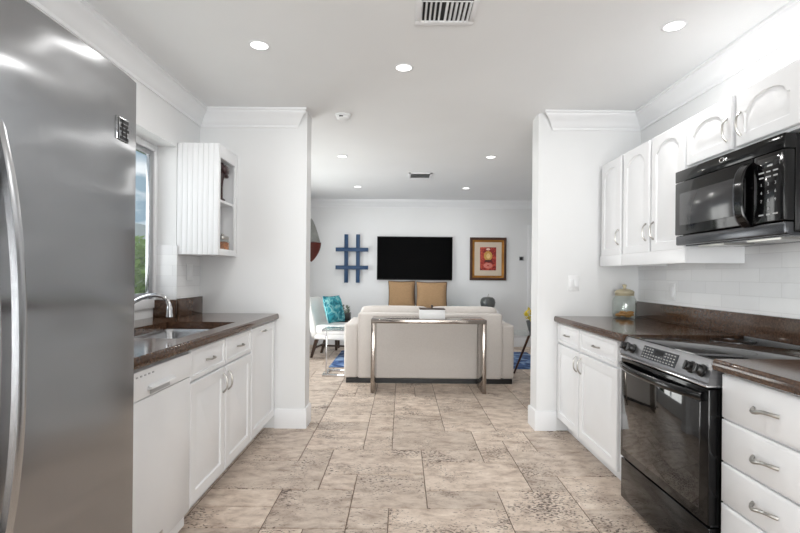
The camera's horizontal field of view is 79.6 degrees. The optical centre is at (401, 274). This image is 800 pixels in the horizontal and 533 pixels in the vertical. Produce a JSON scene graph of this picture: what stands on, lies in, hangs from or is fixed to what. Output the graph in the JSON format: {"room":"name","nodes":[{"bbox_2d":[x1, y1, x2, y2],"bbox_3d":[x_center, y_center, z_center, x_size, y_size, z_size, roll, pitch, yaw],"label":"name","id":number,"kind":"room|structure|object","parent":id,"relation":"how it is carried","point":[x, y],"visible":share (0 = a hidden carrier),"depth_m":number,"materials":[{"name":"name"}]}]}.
{"room":"kitchen","nodes":[
{"label":"kitchen","id":0,"kind":"room"},
{"bbox_2d":[25,0,199,319],"bbox_3d":[-1.737,-0.051,0.128,0.215,2.545,7.455,1,0,0],"label":"wall","id":1,"kind":"structure","parent":0,"point":[158,123],"depth_m":3.46,"materials":[{"name":"paint"}]},
{"bbox_2d":[28,0,206,126],"bbox_3d":[-1.573,-1.255,0.128,0.092,0.135,7.455,1,0,0],"label":"trim","id":2,"kind":"structure","parent":1,"relation":"attached to","point":[79,17],"depth_m":2.68,"materials":[{"name":"paint"}]},
{"bbox_2d":[134,136,157,310],"bbox_3d":[-1.794,-0.344,2.705,0.065,1.160,1.510,1,0,0],"label":"window","id":3,"kind":"structure","parent":1,"relation":"in","point":[143,146],"depth_m":3.38,"materials":[{"name":"paint"}]},
{"bbox_2d":[156,245,177,299],"bbox_3d":[-1.699,-0.019,3.454,0.162,0.391,0.012,1,0,0],"label":"backsplash","id":4,"kind":"structure","parent":1,"relation":"attached to","point":[166,255],"depth_m":3.45,"materials":[{"name":"tile"}]},
{"bbox_2d":[176,254,199,306],"bbox_3d":[-1.626,0.086,3.658,0.010,0.472,0.395,1,0,0],"label":"backsplash","id":5,"kind":"structure","parent":1,"relation":"attached to","point":[185,288],"depth_m":3.62,"materials":[{"name":"tile"}]},
{"bbox_2d":[177,143,237,256],"bbox_3d":[-1.473,-0.551,3.658,0.301,0.806,0.391,1,0,0],"label":"wall shelf","id":6,"kind":"object","parent":1,"relation":"attached to","point":[202,216],"visible":1,"depth_m":3.46,"materials":[{"name":"paint"}]},
{"bbox_2d":[220,162,228,200],"bbox_3d":[-1.342,-0.702,3.620,0.065,0.288,0.107,1,0,29],"label":"figurine","id":7,"kind":"object","parent":6,"relation":"on","point":[224,169],"visible":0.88,"depth_m":3.59,"materials":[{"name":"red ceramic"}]},
{"bbox_2d":[220,234,228,249],"bbox_3d":[-1.376,-0.241,3.680,0.104,0.152,0.103,1,0,0],"label":"jar","id":8,"kind":"object","parent":6,"relation":"on","point":[223,245],"visible":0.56,"depth_m":3.65,"materials":[{"name":"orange glass"}]},
{"bbox_2d":[201,106,306,127],"bbox_3d":[-1.184,-1.251,3.809,0.870,0.135,0.092,1,0,0],"label":"trim","id":9,"kind":"structure","parent":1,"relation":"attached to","point":[215,116],"depth_m":3.81,"materials":[{"name":"paint"}]},
{"bbox_2d":[274,403,310,428],"bbox_3d":[-1.284,1.148,3.945,1.034,0.155,0.212,1,0,0],"label":"baseboard","id":10,"kind":"structure","parent":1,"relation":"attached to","point":[283,418],"depth_m":3.84,"materials":[{"name":"paint"}]},
{"bbox_2d":[135,223,145,286],"bbox_3d":[-6.600,-0.033,11.000,0.200,2.480,18.000,1,0,0],"label":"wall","id":11,"kind":"structure","parent":0,"point":[140,229],"depth_m":11.91,"materials":[{"name":"paint"}]},
{"bbox_2d":[178,345,657,532],"bbox_3d":[0.894,1.247,2.400,5.390,0.004,12.000,1,0,0],"label":"floor","id":12,"kind":"structure","parent":0,"point":[397,457],"depth_m":3.02,"materials":[{"name":"tile"}]},
{"bbox_2d":[0,0,135,532],"bbox_3d":[-1.154,0.336,0.885,0.868,1.781,0.987,1,0,0],"label":"refrigerator","id":13,"kind":"object","parent":12,"relation":"on","point":[68,113],"visible":1,"depth_m":1.07,"materials":[{"name":"metal"}]},
{"bbox_2d":[132,352,191,532],"bbox_3d":[-1.304,0.788,1.995,0.627,0.870,0.602,1,0,0],"label":"dishwasher","id":14,"kind":"object","parent":12,"relation":"on","point":[161,405],"visible":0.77,"depth_m":2.03,"materials":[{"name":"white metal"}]},
{"bbox_2d":[187,329,250,508],"bbox_3d":[-1.311,0.788,2.770,0.645,0.870,0.936,1,0,0],"label":"base cabinet","id":15,"kind":"object","parent":12,"relation":"on","point":[220,378],"visible":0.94,"depth_m":2.65,"materials":[{"name":"paint"}]},
{"bbox_2d":[134,296,278,369],"bbox_3d":[-1.384,0.262,2.627,0.793,0.180,2.453,1,0,0],"label":"countertop","id":16,"kind":"structure","parent":15,"relation":"on","point":[188,313],"depth_m":3.07,"materials":[{"name":"brown stone"}]},
{"bbox_2d":[134,293,172,316],"bbox_3d":[-1.426,0.202,2.677,0.328,0.206,0.131,1,0,0],"label":"faucet","id":17,"kind":"object","parent":16,"relation":"on","point":[169,313],"visible":0.55,"depth_m":2.63,"materials":[{"name":"silver metal"}]},
{"bbox_2d":[134,329,209,338],"bbox_3d":[-1.312,0.441,2.732,0.469,0.172,0.829,1,0,0],"label":"sink","id":18,"kind":"object","parent":16,"relation":"in","point":[166,333],"visible":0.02,"depth_m":3.12,"materials":[{"name":"metal"}]},
{"bbox_2d":[200,111,311,427],"bbox_3d":[-1.281,-0.047,3.945,1.018,2.545,0.180,1,0,0],"label":"wall pier","id":19,"kind":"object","parent":12,"relation":"on","point":[270,270],"visible":0.43,"depth_m":3.85,"materials":[{"name":"paint"}]},
{"bbox_2d":[237,320,274,455],"bbox_3d":[-1.311,0.788,3.547,0.645,0.870,0.611,1,0,0],"label":"base cabinet","id":20,"kind":"object","parent":12,"relation":"on","point":[262,351],"visible":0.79,"depth_m":3.49,"materials":[{"name":"paint"}]},
{"bbox_2d":[310,296,346,357],"bbox_3d":[-1.059,0.782,7.291,0.726,0.891,0.541,1,0,10],"label":"slipper chair","id":21,"kind":"object","parent":12,"relation":"on","point":[318,322],"visible":0.68,"depth_m":7.09,"materials":[{"name":"fabric"}]},
{"bbox_2d":[323,295,344,323],"bbox_3d":[-1.019,0.511,7.195,0.201,0.396,0.412,1,0,27],"label":"cushion","id":22,"kind":"object","parent":21,"relation":"on","point":[333,306],"visible":1,"depth_m":7.08,"materials":[{"name":"teal fabric"}]},
{"bbox_2d":[322,326,344,376],"bbox_3d":[-0.823,0.942,5.955,0.292,0.575,0.330,1,0,0],"label":"side table","id":23,"kind":"object","parent":12,"relation":"on","point":[326,372],"visible":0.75,"depth_m":5.80,"materials":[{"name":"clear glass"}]},
{"bbox_2d":[335,321,347,350],"bbox_3d":[-0.929,0.986,7.950,0.340,0.485,0.340,1,0,0],"label":"side table","id":24,"kind":"object","parent":12,"relation":"on","point":[337,342],"visible":0.11,"depth_m":7.79,"materials":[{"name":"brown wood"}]},
{"bbox_2d":[343,304,350,320],"bbox_3d":[-0.955,0.612,7.905,0.225,0.262,0.223,1,0,0],"label":"potted plant","id":25,"kind":"object","parent":24,"relation":"on","point":[347,314],"visible":0.53,"depth_m":7.82,"materials":[{"name":"green plant"}]},
{"bbox_2d":[370,316,486,393],"bbox_3d":[0.278,0.854,5.202,1.208,0.772,0.385,1,0,0],"label":"console table","id":26,"kind":"object","parent":12,"relation":"on","point":[481,323],"visible":0.99,"depth_m":5.01,"materials":[{"name":"metal"}]},
{"bbox_2d":[419,305,444,318],"bbox_3d":[0.324,0.395,5.200,0.276,0.145,0.186,1,0,0],"label":"decorative box","id":27,"kind":"object","parent":26,"relation":"on","point":[424,313],"visible":0.99,"depth_m":5.11,"materials":[{"name":"white plastic"}]},
{"bbox_2d":[344,305,513,383],"bbox_3d":[0.310,0.804,5.907,1.945,0.872,0.885,1,0,0],"label":"sofa","id":28,"kind":"object","parent":12,"relation":"on","point":[406,353],"visible":0.89,"depth_m":5.47,"materials":[{"name":"beige fabric"}]},
{"bbox_2d":[361,305,425,311],"bbox_3d":[-0.088,0.596,5.775,0.815,0.463,0.270,1,0,0],"label":"cushion","id":29,"kind":"object","parent":28,"relation":"on","point":[374,308],"depth_m":5.70,"materials":[{"name":"fabric"}]},
{"bbox_2d":[433,306,496,312],"bbox_3d":[0.729,0.604,5.775,0.812,0.463,0.270,1,0,0],"label":"cushion","id":30,"kind":"object","parent":28,"relation":"on","point":[448,309],"depth_m":5.70,"materials":[{"name":"fabric"}]},
{"bbox_2d":[329,350,530,368],"bbox_3d":[0.519,1.235,7.060,2.980,0.011,1.380,1,0,0],"label":"rug","id":31,"kind":"object","parent":12,"relation":"on","point":[525,362],"visible":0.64,"depth_m":6.83,"materials":[{"name":"blue fabric"}]},
{"bbox_2d":[513,333,530,373],"bbox_3d":[1.656,0.983,5.950,0.660,0.538,0.660,1,0,0],"label":"side table","id":32,"kind":"object","parent":12,"relation":"on","point":[529,334],"visible":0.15,"depth_m":6.02,"materials":[{"name":"black metal"}]},
{"bbox_2d":[523,307,530,333],"bbox_3d":[1.594,0.538,5.838,0.228,0.350,0.211,1,0,-16],"label":"flower pot","id":33,"kind":"object","parent":32,"relation":"on","point":[525,313],"visible":0.28,"depth_m":5.82,"materials":[{"name":"stone"}]},
{"bbox_2d":[530,113,640,430],"bbox_3d":[2.344,-0.014,3.945,2.512,2.545,0.180,1,0,0],"label":"wall pier","id":34,"kind":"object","parent":12,"relation":"on","point":[567,165],"visible":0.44,"depth_m":3.85,"materials":[{"name":"paint"}]},
{"bbox_2d":[568,275,578,290],"bbox_3d":[1.377,0.066,3.849,0.086,0.124,0.010,1,0,0],"label":"light switch","id":35,"kind":"object","parent":34,"relation":"attached to","point":[573,280],"visible":1,"depth_m":3.85,"materials":[{"name":"white plastic"}]},
{"bbox_2d":[557,323,622,479],"bbox_3d":[1.550,0.814,3.256,0.677,0.870,1.193,1,0,0],"label":"base cabinet","id":36,"kind":"object","parent":12,"relation":"on","point":[588,368],"visible":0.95,"depth_m":3.15,"materials":[{"name":"paint"}]},
{"bbox_2d":[554,316,743,341],"bbox_3d":[1.555,0.356,3.255,0.672,0.047,1.197,1,0,0],"label":"countertop","id":37,"kind":"structure","parent":36,"relation":"on","point":[617,328],"depth_m":3.07,"materials":[{"name":"brown stone"}]},
{"bbox_2d":[612,284,636,318],"bbox_3d":[1.726,0.202,3.725,0.178,0.264,0.178,1,0,0],"label":"cookie jar","id":38,"kind":"object","parent":37,"relation":"on","point":[620,292],"visible":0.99,"depth_m":3.68,"materials":[{"name":"clear glass"}]},
{"bbox_2d":[619,335,799,532],"bbox_3d":[1.497,0.792,2.271,0.723,0.917,0.762,1,0,0],"label":"range","id":39,"kind":"object","parent":12,"relation":"on","point":[671,391],"visible":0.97,"depth_m":2.16,"materials":[{"name":"black metal"}]},
{"bbox_2d":[627,335,799,359],"bbox_3d":[1.552,0.344,2.271,0.621,0.020,0.762,1,0,0],"label":"cooktop","id":40,"kind":"object","parent":39,"relation":"in","point":[681,347],"depth_m":2.24,"materials":[{"name":"black glass"}]},
{"bbox_2d":[721,374,799,532],"bbox_3d":[1.546,0.814,1.638,0.685,0.870,0.492,1,0,0],"label":"base cabinet","id":41,"kind":"object","parent":12,"relation":"on","point":[760,484],"visible":1,"depth_m":1.67,"materials":[{"name":"paint"}]},
{"bbox_3d":[0.617,0.915,8.142,1.950,0.655,0.480,1,0,0],"label":"credenza","id":42,"kind":"object","parent":12,"relation":"on","visible":0},
{"bbox_2d":[388,281,414,305],"bbox_3d":[-0.004,0.337,8.286,0.472,0.474,0.188,1,0,0],"label":"cushion","id":43,"kind":"object","parent":42,"relation":"on","point":[401,293],"visible":0.78,"depth_m":8.22,"materials":[{"name":"brown fabric"}]},
{"bbox_2d":[416,282,446,307],"bbox_3d":[0.500,0.345,8.130,0.534,0.464,0.201,1,0,0],"label":"cushion","id":44,"kind":"object","parent":42,"relation":"on","point":[428,293],"visible":0.78,"depth_m":8.07,"materials":[{"name":"brown fabric"}]},
{"bbox_2d":[480,294,494,307],"bbox_3d":[1.451,0.457,8.120,0.256,0.277,0.256,1,0,0],"label":"vase","id":45,"kind":"object","parent":42,"relation":"on","point":[485,301],"visible":0.8,"depth_m":8.02,"materials":[{"name":"grey ceramic"}]},
{"bbox_3d":[1.550,0.814,0.944,0.677,0.870,0.888,1,0,0],"label":"base cabinet","id":46,"kind":"object","parent":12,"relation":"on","visible":0},
{"bbox_2d":[712,359,799,396],"bbox_3d":[1.555,0.356,1.183,0.672,0.047,1.406,1,0,0],"label":"countertop","id":47,"kind":"structure","parent":46,"relation":"on","point":[783,375],"depth_m":1.70,"materials":[{"name":"brown stone"}]},
{"bbox_2d":[310,207,531,337],"bbox_3d":[0.905,-0.027,8.475,5.390,2.545,0.150,1,0,0],"label":"wall","id":48,"kind":"structure","parent":0,"point":[331,223],"depth_m":8.40,"materials":[{"name":"paint"}]},
{"bbox_2d":[310,218,320,261],"bbox_3d":[-1.585,-0.610,8.339,0.342,0.755,0.120,1,0,0],"label":"wall ornament","id":49,"kind":"object","parent":48,"relation":"attached to","point":[315,245],"visible":0.58,"depth_m":8.34,"materials":[{"name":"brown wood"}]},
{"bbox_2d":[335,234,367,282],"bbox_3d":[-0.866,-0.286,8.343,0.562,0.840,0.112,1,0,0],"label":"wall art","id":50,"kind":"object","parent":48,"relation":"attached to","point":[345,249],"visible":1,"depth_m":8.33,"materials":[{"name":"blue paint"}]},
{"bbox_2d":[377,236,452,279],"bbox_3d":[0.221,-0.288,8.361,1.310,0.755,0.076,1,0,0],"label":"television","id":51,"kind":"object","parent":48,"relation":"attached to","point":[398,257],"visible":1,"depth_m":8.32,"materials":[{"name":"black plastic"}]},
{"bbox_2d":[310,336,526,346],"bbox_3d":[0.190,1.161,8.392,3.980,0.155,0.016,1,0,0],"label":"baseboard","id":52,"kind":"structure","parent":48,"relation":"attached to","point":[518,342],"depth_m":8.38,"materials":[{"name":"paint"}]},
{"bbox_2d":[311,199,531,208],"bbox_3d":[0.916,-1.232,8.354,5.390,0.135,0.092,1,0,0],"label":"trim","id":53,"kind":"structure","parent":48,"relation":"attached to","point":[352,203],"depth_m":8.35,"materials":[{"name":"paint"}]},
{"bbox_2d":[470,237,506,279],"bbox_3d":[1.503,-0.281,8.379,0.636,0.747,0.038,1,0,0],"label":"framed picture","id":54,"kind":"object","parent":48,"relation":"attached to","point":[487,254],"visible":1,"depth_m":8.38,"materials":[{"name":"brown wood"}]},
{"bbox_2d":[480,247,495,269],"bbox_3d":[1.504,-0.283,8.385,0.282,0.403,0.003,1,0,0],"label":"painting","id":55,"kind":"object","parent":54,"relation":"attached to","point":[487,254],"depth_m":8.38,"materials":[{"name":"red paper"}]},
{"bbox_2d":[527,225,531,346],"bbox_3d":[2.688,0.196,8.390,1.000,2.130,0.020,1,0,0],"label":"door","id":56,"kind":"structure","parent":48,"relation":"in","point":[529,244],"depth_m":8.38,"materials":[{"name":"paint"}]},
{"bbox_2d":[85,0,790,200],"bbox_3d":[1.007,-1.359,2.400,5.810,0.120,12.600,1,0,0],"label":"ceiling","id":57,"kind":"structure","parent":0,"point":[475,92],"depth_m":2.99,"materials":[{"name":"paint"}]},
{"bbox_2d":[248,40,269,49],"bbox_3d":[-0.815,-1.312,2.743,0.122,0.006,0.122,1,0,0],"label":"recessed light","id":58,"kind":"object","parent":57,"relation":"in","point":[255,44],"visible":1,"depth_m":2.74,"materials":[{"name":"paint"}]},
{"bbox_2d":[335,112,350,121],"bbox_3d":[-0.483,-1.290,3.940,0.132,0.044,0.132,1,0,0],"label":"smoke detector","id":59,"kind":"object","parent":57,"relation":"attached to","point":[343,117],"visible":1,"depth_m":3.90,"materials":[{"name":"white plastic"}]},
{"bbox_2d":[394,63,413,71],"bbox_3d":[0.012,-1.305,3.020,0.122,0.006,0.122,1,0,0],"label":"recessed light","id":60,"kind":"object","parent":57,"relation":"in","point":[402,67],"visible":1,"depth_m":3.02,"materials":[{"name":"white"}]},
{"bbox_2d":[408,173,431,178],"bbox_3d":[0.237,-1.300,6.290,0.300,0.012,0.340,1,0,0],"label":"ceiling vent","id":61,"kind":"object","parent":57,"relation":"in","point":[411,175],"visible":1,"depth_m":6.28,"materials":[{"name":"metal"}]},
{"bbox_2d":[415,0,479,25],"bbox_3d":[0.217,-1.300,2.350,0.300,0.011,0.290,1,0,0],"label":"ceiling vent","id":62,"kind":"object","parent":57,"relation":"in","point":[428,12],"visible":1,"depth_m":2.38,"materials":[{"name":"metal"}]},
{"bbox_2d":[661,19,687,31],"bbox_3d":[1.412,-1.292,2.490,0.122,0.006,0.122,1,0,0],"label":"recessed light","id":63,"kind":"object","parent":57,"relation":"in","point":[674,25],"visible":1,"depth_m":2.48,"materials":[{"name":"white"}]},
{"bbox_2d":[641,36,799,143],"bbox_3d":[2.010,-0.017,0.128,0.200,2.545,7.455,1,0,0],"label":"wall","id":64,"kind":"structure","parent":0,"point":[789,52],"depth_m":2.81,"materials":[{"name":"paint"}]},
{"bbox_2d":[528,405,555,430],"bbox_3d":[2.325,1.181,3.945,2.528,0.155,0.212,1,0,0],"label":"baseboard","id":65,"kind":"structure","parent":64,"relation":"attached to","point":[538,420],"depth_m":3.84,"materials":[{"name":"paint"}]},
{"bbox_2d":[545,109,639,130],"bbox_3d":[1.523,-1.227,3.809,0.797,0.135,0.092,1,0,0],"label":"trim","id":66,"kind":"structure","parent":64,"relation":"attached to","point":[576,120],"depth_m":3.81,"materials":[{"name":"paint"}]},
{"bbox_2d":[600,154,667,266],"bbox_3d":[1.718,-0.465,3.640,0.364,0.800,0.425,1,0,0],"label":"upper cabinet","id":67,"kind":"object","parent":64,"relation":"attached to","point":[612,171],"visible":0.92,"depth_m":3.57,"materials":[{"name":"paint"}]},
{"bbox_2d":[669,283,675,300],"bbox_3d":[1.892,0.119,3.360,0.009,0.120,0.076,1,0,0],"label":"wall outlet","id":68,"kind":"object","parent":64,"relation":"attached to","point":[672,287],"visible":1,"depth_m":3.35,"materials":[{"name":"white plastic"}]},
{"bbox_2d":[670,287,673,296],"bbox_3d":[1.890,0.119,3.360,0.005,0.068,0.036,1,0,0],"label":"socket","id":69,"kind":"object","parent":68,"relation":"attached to","point":[671,288],"depth_m":3.36,"materials":[{"name":"paint"}]},
{"bbox_2d":[621,118,744,265],"bbox_3d":[1.718,-0.465,3.040,0.364,0.800,0.768,1,0,0],"label":"upper cabinet","id":70,"kind":"object","parent":64,"relation":"attached to","point":[651,168],"visible":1,"depth_m":2.96,"materials":[{"name":"paint"}]},
{"bbox_2d":[635,0,799,130],"bbox_3d":[1.875,-1.224,0.128,0.092,0.135,7.455,1,0,0],"label":"trim","id":71,"kind":"structure","parent":64,"relation":"attached to","point":[781,27],"depth_m":2.74,"materials":[{"name":"paint"}]},
{"bbox_2d":[635,301,799,345],"bbox_3d":[1.881,0.272,2.167,0.023,0.125,3.373,1,0,0],"label":"backsplash","id":72,"kind":"structure","parent":64,"relation":"attached to","point":[771,328],"depth_m":2.75,"materials":[{"name":"brown stone"}]},
{"bbox_2d":[638,242,799,346],"bbox_3d":[1.903,0.114,1.827,0.012,0.560,4.055,1,0,0],"label":"backsplash","id":73,"kind":"structure","parent":64,"relation":"attached to","point":[768,281],"depth_m":2.71,"materials":[{"name":"tile"}]},
{"bbox_2d":[687,58,799,167],"bbox_3d":[1.726,-0.725,2.266,0.376,0.280,0.772,1,0,0],"label":"upper cabinet","id":74,"kind":"object","parent":64,"relation":"attached to","point":[768,107],"visible":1,"depth_m":2.18,"materials":[{"name":"paint"}]},
{"bbox_2d":[675,132,799,246],"bbox_3d":[1.679,-0.355,2.271,0.441,0.415,0.758,1,0,0],"label":"microwave","id":75,"kind":"object","parent":74,"relation":"attached to","point":[748,196],"visible":1,"depth_m":2.10,"materials":[{"name":"black plastic"},{"name":"black glass"}]},
{"label":"outside","id":76,"kind":"structure","parent":0,"visible":0},
{"bbox_3d":[-7.981,1.230,8.000,12.060,0.070,24.000,1,0,0],"label":"lawn","id":77,"kind":"structure","parent":76,"visible":0},
{"bbox_2d":[134,235,145,293],"bbox_3d":[-5.431,0.145,8.898,1.898,2.141,1.847,1,0,0],"label":"shrub","id":78,"kind":"object","parent":77,"relation":"on","point":[139,255],"visible":0.07,"depth_m":8.88,"materials":[{"name":"green plant"}]},
{"bbox_2d":[135,241,145,292],"bbox_3d":[-5.487,0.135,10.862,1.861,2.160,1.869,1,0,0],"label":"shrub","id":79,"kind":"object","parent":77,"relation":"on","point":[137,242],"visible":0.02,"depth_m":10.32,"materials":[{"name":"green plant"}]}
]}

